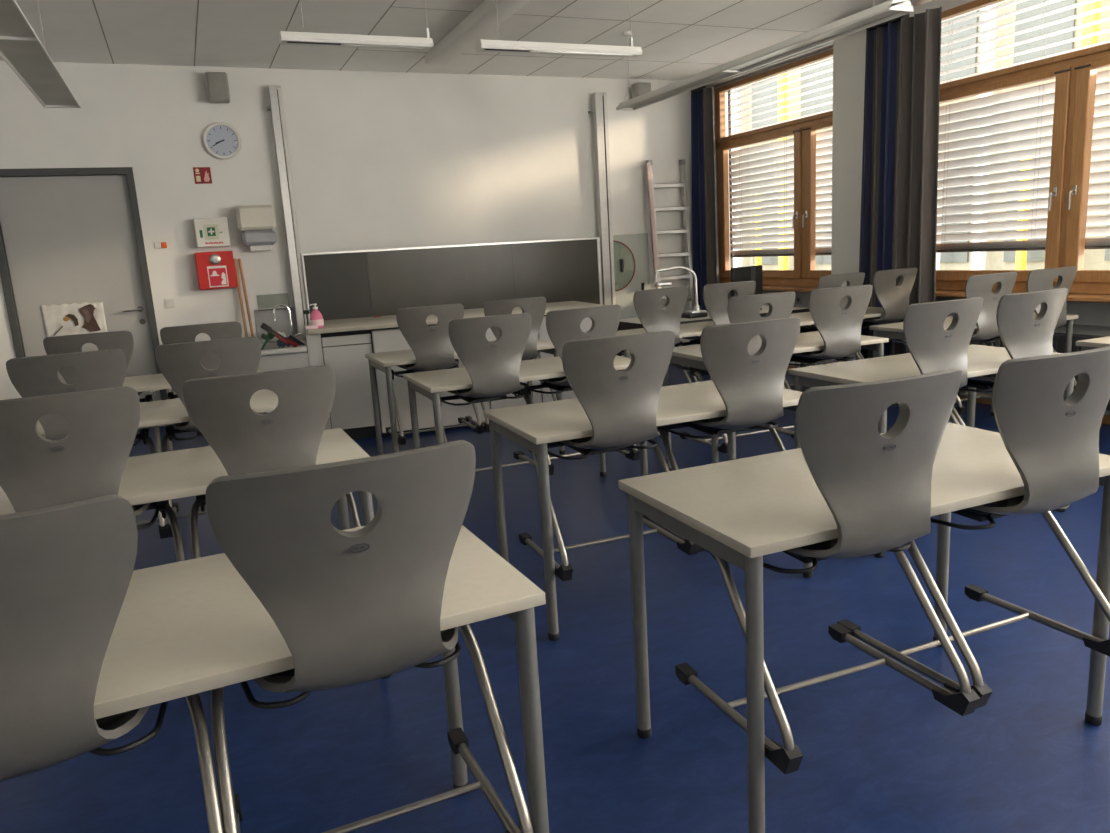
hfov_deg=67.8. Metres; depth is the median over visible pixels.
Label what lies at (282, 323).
panel
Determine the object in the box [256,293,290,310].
wall shelf
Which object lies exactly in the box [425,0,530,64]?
channel
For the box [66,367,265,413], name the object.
school desk
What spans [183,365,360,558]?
chair
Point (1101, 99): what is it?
blind
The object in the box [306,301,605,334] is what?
countertop
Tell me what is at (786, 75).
blind
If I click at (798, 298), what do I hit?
socket
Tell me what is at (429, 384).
school desk
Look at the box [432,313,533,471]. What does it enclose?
chair
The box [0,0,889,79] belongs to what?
ceiling
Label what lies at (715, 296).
chair
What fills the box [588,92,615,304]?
mast
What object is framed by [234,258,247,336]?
broom
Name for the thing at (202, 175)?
fire sign
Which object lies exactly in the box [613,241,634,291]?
board protractor
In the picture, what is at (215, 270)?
fire alarm box
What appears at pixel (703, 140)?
curtain
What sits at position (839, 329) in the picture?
chair
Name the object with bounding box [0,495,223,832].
chair
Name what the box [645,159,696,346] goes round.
ladder
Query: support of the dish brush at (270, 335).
in the sink at (273, 358)
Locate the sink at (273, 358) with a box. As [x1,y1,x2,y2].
[259,336,308,412]
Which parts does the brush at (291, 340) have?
handle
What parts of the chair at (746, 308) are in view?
hanging rod, leg, leg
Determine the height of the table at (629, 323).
0.758 m
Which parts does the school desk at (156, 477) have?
leg, leg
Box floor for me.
[0,363,1109,832]
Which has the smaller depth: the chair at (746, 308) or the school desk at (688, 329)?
the chair at (746, 308)
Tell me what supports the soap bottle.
on the base cabinet
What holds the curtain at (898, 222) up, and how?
hanging from the rail
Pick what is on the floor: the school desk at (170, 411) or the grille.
the school desk at (170, 411)
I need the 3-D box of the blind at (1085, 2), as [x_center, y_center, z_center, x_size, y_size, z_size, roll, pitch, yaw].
[3.365,-2.767,5.963,0.080,0.173,1.329,-8,13,-23]
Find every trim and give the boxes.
[763,286,817,291]
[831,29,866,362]
[935,291,1109,302]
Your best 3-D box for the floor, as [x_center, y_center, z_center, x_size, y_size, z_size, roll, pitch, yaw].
[0.225,0.799,3.218,9.100,0.100,11.350,-8,13,-23]
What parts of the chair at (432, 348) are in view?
leg, leg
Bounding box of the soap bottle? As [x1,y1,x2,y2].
[310,304,323,327]
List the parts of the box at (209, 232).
sign plate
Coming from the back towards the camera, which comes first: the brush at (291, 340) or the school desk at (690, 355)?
the brush at (291, 340)
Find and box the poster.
[40,302,106,336]
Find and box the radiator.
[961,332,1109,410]
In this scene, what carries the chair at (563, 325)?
hanging from the school desk at (429, 384)
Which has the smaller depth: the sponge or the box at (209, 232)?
the sponge
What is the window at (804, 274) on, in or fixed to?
in the wall at (946, 4)
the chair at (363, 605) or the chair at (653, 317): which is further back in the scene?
the chair at (653, 317)
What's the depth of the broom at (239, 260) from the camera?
7.48 m
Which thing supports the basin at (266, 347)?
in the sink at (273, 358)
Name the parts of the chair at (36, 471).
leg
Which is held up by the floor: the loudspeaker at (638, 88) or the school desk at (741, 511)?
the school desk at (741, 511)
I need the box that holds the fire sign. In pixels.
[193,167,211,183]
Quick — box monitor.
[730,265,762,309]
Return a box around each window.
[705,40,832,286]
[935,0,1109,294]
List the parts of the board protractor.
handle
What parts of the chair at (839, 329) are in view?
leg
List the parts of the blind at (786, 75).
ladder cord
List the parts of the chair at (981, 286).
hanging rod, leg, leg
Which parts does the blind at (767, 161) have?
guide rail, ladder cord, rail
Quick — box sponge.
[305,325,317,329]
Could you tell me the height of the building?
9.150 m
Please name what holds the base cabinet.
on the floor
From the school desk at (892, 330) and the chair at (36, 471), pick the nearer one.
the chair at (36, 471)
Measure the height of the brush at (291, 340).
0.264 m
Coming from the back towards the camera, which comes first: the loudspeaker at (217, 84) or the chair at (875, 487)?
the loudspeaker at (217, 84)
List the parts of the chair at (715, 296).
leg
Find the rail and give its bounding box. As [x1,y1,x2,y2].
[910,0,932,6]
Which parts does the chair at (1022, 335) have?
leg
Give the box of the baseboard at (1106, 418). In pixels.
[787,365,1109,424]
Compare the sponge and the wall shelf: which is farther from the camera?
the wall shelf
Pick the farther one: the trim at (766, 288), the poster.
the trim at (766, 288)
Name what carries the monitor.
on the table at (629, 323)
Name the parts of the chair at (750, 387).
leg, leg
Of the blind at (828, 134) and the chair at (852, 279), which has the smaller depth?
the chair at (852, 279)
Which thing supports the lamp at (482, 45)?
hanging from the ceiling
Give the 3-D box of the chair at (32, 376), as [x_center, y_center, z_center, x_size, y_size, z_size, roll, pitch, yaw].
[-2.082,0.110,3.697,0.538,0.847,0.659,-8,13,-23]
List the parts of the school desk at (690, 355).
leg, rail, leg, rail, leg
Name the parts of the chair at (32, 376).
leg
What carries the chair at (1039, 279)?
hanging from the school desk at (892, 330)
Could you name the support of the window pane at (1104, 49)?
attached to the window at (1075, 73)
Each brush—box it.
[260,323,307,351]
[261,331,274,349]
[303,310,309,325]
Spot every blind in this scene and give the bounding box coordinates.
[728,59,832,135]
[729,137,793,268]
[815,130,832,255]
[936,82,1054,252]
[940,0,1109,65]
[1085,70,1109,248]
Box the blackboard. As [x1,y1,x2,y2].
[301,237,602,321]
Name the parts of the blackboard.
matt panel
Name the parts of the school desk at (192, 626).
leg, rail, leg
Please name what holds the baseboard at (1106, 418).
attached to the wall at (946, 4)
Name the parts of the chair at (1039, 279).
leg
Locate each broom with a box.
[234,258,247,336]
[238,259,253,336]
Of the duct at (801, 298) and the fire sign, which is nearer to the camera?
the fire sign
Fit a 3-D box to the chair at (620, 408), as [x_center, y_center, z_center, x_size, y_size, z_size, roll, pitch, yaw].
[0.146,0.086,3.170,0.538,0.847,0.659,-8,12,-20]
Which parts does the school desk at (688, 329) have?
leg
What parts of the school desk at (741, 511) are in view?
leg, rail, leg, leg, leg, rail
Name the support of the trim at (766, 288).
attached to the wall at (946, 4)
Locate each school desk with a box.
[0,428,390,678]
[37,389,277,437]
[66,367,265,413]
[94,525,548,832]
[365,339,564,454]
[403,355,647,475]
[483,380,812,640]
[615,321,714,450]
[618,422,1109,832]
[663,331,888,470]
[789,345,1073,557]
[790,307,909,367]
[869,313,1077,415]
[1076,336,1109,350]
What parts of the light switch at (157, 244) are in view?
plate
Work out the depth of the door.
7.00 m
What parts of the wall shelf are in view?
rail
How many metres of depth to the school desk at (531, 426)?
3.13 m
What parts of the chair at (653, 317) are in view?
leg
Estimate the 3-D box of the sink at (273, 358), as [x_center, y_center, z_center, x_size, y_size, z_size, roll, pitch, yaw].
[-2.243,-0.164,6.385,0.700,0.805,0.612,-7,12,-16]
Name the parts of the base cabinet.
panel, drawer, door, panel, panel, panel, panel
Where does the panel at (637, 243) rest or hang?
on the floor
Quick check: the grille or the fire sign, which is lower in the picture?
the fire sign
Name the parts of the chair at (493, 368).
leg, leg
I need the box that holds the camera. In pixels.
[654,266,706,317]
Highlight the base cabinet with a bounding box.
[305,301,605,439]
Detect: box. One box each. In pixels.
[193,217,229,247]
[194,251,236,289]
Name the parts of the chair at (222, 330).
leg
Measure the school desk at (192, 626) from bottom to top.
0.760 m
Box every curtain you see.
[691,86,719,310]
[859,6,941,358]
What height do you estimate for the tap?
0.305 m
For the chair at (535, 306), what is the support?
hanging from the school desk at (383, 361)
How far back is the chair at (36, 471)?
2.24 m
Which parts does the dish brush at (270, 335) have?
handle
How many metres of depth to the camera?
6.79 m
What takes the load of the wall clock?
attached to the wall at (379, 160)
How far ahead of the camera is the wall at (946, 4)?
6.50 m
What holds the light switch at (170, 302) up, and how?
attached to the wall at (379, 160)
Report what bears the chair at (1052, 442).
hanging from the school desk at (741, 511)
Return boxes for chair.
[0,386,184,561]
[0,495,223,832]
[6,349,168,538]
[43,331,161,452]
[155,336,267,536]
[160,321,241,450]
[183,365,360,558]
[206,440,532,832]
[385,304,482,444]
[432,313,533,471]
[465,297,556,432]
[513,305,639,474]
[519,330,698,580]
[618,286,691,382]
[645,317,799,551]
[671,291,794,452]
[674,281,755,381]
[675,368,979,773]
[764,284,872,431]
[784,272,864,389]
[803,297,982,424]
[837,346,1109,708]
[858,268,916,358]
[889,272,1016,414]
[952,288,1067,425]
[962,266,1077,395]
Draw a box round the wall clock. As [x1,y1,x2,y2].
[203,122,240,159]
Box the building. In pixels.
[735,0,1109,269]
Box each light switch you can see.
[154,241,166,247]
[164,298,175,307]
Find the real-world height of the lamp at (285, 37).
0.602 m
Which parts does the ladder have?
rail, rail, rail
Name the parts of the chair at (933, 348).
leg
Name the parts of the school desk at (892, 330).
leg, rail, leg, leg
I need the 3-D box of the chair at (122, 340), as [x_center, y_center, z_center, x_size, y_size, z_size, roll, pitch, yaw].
[-2.592,-0.079,4.772,0.538,0.847,0.659,-8,12,-21]
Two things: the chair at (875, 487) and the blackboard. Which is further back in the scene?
the blackboard
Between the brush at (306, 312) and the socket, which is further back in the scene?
the socket
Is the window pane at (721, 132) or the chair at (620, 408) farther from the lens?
the window pane at (721, 132)
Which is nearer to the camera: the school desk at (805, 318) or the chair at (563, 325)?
the chair at (563, 325)
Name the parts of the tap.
spout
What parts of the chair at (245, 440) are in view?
leg, leg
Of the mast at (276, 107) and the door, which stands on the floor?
the mast at (276, 107)
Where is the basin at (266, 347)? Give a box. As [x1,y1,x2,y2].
[263,346,292,349]
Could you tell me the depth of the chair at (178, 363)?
3.57 m
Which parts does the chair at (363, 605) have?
leg, leg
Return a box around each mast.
[266,85,308,362]
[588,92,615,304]
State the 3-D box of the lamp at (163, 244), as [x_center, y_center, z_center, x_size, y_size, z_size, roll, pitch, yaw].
[-3.427,-1.502,7.236,0.044,0.050,0.013,-8,13,-23]
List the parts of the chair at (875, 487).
leg, leg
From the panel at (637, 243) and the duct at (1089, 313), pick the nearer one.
the duct at (1089, 313)
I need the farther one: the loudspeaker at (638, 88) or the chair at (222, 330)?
the loudspeaker at (638, 88)
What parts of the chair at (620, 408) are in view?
leg, leg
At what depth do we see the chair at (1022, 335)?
3.60 m
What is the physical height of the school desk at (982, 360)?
0.760 m
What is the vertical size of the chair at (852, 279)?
0.847 m
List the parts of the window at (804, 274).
sash, curtain rail, handle, handle, sash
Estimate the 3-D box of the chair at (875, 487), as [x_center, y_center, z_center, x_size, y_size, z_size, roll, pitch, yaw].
[0.615,0.283,2.069,0.538,0.847,0.659,-8,12,-20]
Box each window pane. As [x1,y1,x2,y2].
[717,52,832,141]
[940,0,1109,89]
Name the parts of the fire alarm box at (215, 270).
sign plate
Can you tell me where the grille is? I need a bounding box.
[638,83,650,95]
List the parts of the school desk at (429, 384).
leg, rail, leg, leg, leg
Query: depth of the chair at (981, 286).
5.01 m
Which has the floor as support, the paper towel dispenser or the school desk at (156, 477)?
the school desk at (156, 477)
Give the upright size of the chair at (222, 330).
0.847 m
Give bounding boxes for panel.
[254,307,297,339]
[613,233,649,357]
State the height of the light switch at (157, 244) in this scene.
0.060 m
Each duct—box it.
[728,290,810,307]
[935,296,1109,326]
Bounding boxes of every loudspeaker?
[205,72,229,102]
[631,82,650,97]
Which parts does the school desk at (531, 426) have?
leg, rail, leg, leg, rail, leg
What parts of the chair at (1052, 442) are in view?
leg, leg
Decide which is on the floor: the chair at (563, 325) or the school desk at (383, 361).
the school desk at (383, 361)
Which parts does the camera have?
arm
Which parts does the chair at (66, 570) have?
leg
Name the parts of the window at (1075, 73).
sash, handle, handle, sash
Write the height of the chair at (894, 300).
0.847 m
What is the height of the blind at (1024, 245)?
1.163 m
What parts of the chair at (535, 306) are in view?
leg, leg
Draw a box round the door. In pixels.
[0,167,170,428]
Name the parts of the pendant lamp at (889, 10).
cord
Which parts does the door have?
handle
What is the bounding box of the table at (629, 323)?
[617,305,809,391]
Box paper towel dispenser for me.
[235,205,276,251]
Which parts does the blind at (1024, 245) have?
ladder cord, rail, ladder cord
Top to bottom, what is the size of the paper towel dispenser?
0.397 m
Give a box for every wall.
[0,61,699,399]
[714,0,1109,414]
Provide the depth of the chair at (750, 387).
3.06 m
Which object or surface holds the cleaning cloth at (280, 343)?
on the sink at (273, 358)
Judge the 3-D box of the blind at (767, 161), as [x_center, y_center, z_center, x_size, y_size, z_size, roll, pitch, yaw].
[2.221,-2.243,8.825,0.080,1.298,1.081,-8,13,-23]
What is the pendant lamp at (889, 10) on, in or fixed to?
hanging from the ceiling
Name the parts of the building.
post, post, post, post, post, post, post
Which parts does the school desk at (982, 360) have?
leg, rail, leg, leg, leg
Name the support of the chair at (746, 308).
hanging from the school desk at (690, 355)
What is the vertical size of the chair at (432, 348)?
0.847 m
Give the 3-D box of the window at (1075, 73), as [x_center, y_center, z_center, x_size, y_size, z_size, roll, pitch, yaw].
[3.361,-1.949,5.856,0.159,2.120,2.180,-8,13,-23]
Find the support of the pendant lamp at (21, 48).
hanging from the ceiling
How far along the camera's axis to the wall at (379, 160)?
7.77 m
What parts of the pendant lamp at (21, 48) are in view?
cord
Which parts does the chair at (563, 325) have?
leg, leg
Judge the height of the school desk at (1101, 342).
0.760 m
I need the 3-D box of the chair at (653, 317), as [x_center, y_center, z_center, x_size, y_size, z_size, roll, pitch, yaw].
[0.613,-0.485,5.828,0.538,0.847,0.659,-9,13,-24]
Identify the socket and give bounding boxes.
[796,296,800,303]
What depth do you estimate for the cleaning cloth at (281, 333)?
6.53 m
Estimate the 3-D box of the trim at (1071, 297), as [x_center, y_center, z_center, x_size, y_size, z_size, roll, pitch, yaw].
[4.561,-0.398,3.299,0.188,0.030,8.328,-8,13,-23]
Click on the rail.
(914, 3)
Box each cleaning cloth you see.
[271,332,285,340]
[277,336,290,347]
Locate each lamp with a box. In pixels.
[0,0,80,107]
[161,242,166,247]
[279,0,432,49]
[476,0,641,57]
[616,0,913,109]
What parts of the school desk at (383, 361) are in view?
leg, rail, leg, leg, rail, leg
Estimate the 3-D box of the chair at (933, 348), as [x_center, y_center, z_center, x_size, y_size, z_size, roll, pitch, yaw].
[1.526,-0.112,3.738,0.538,0.847,0.659,-8,12,-22]

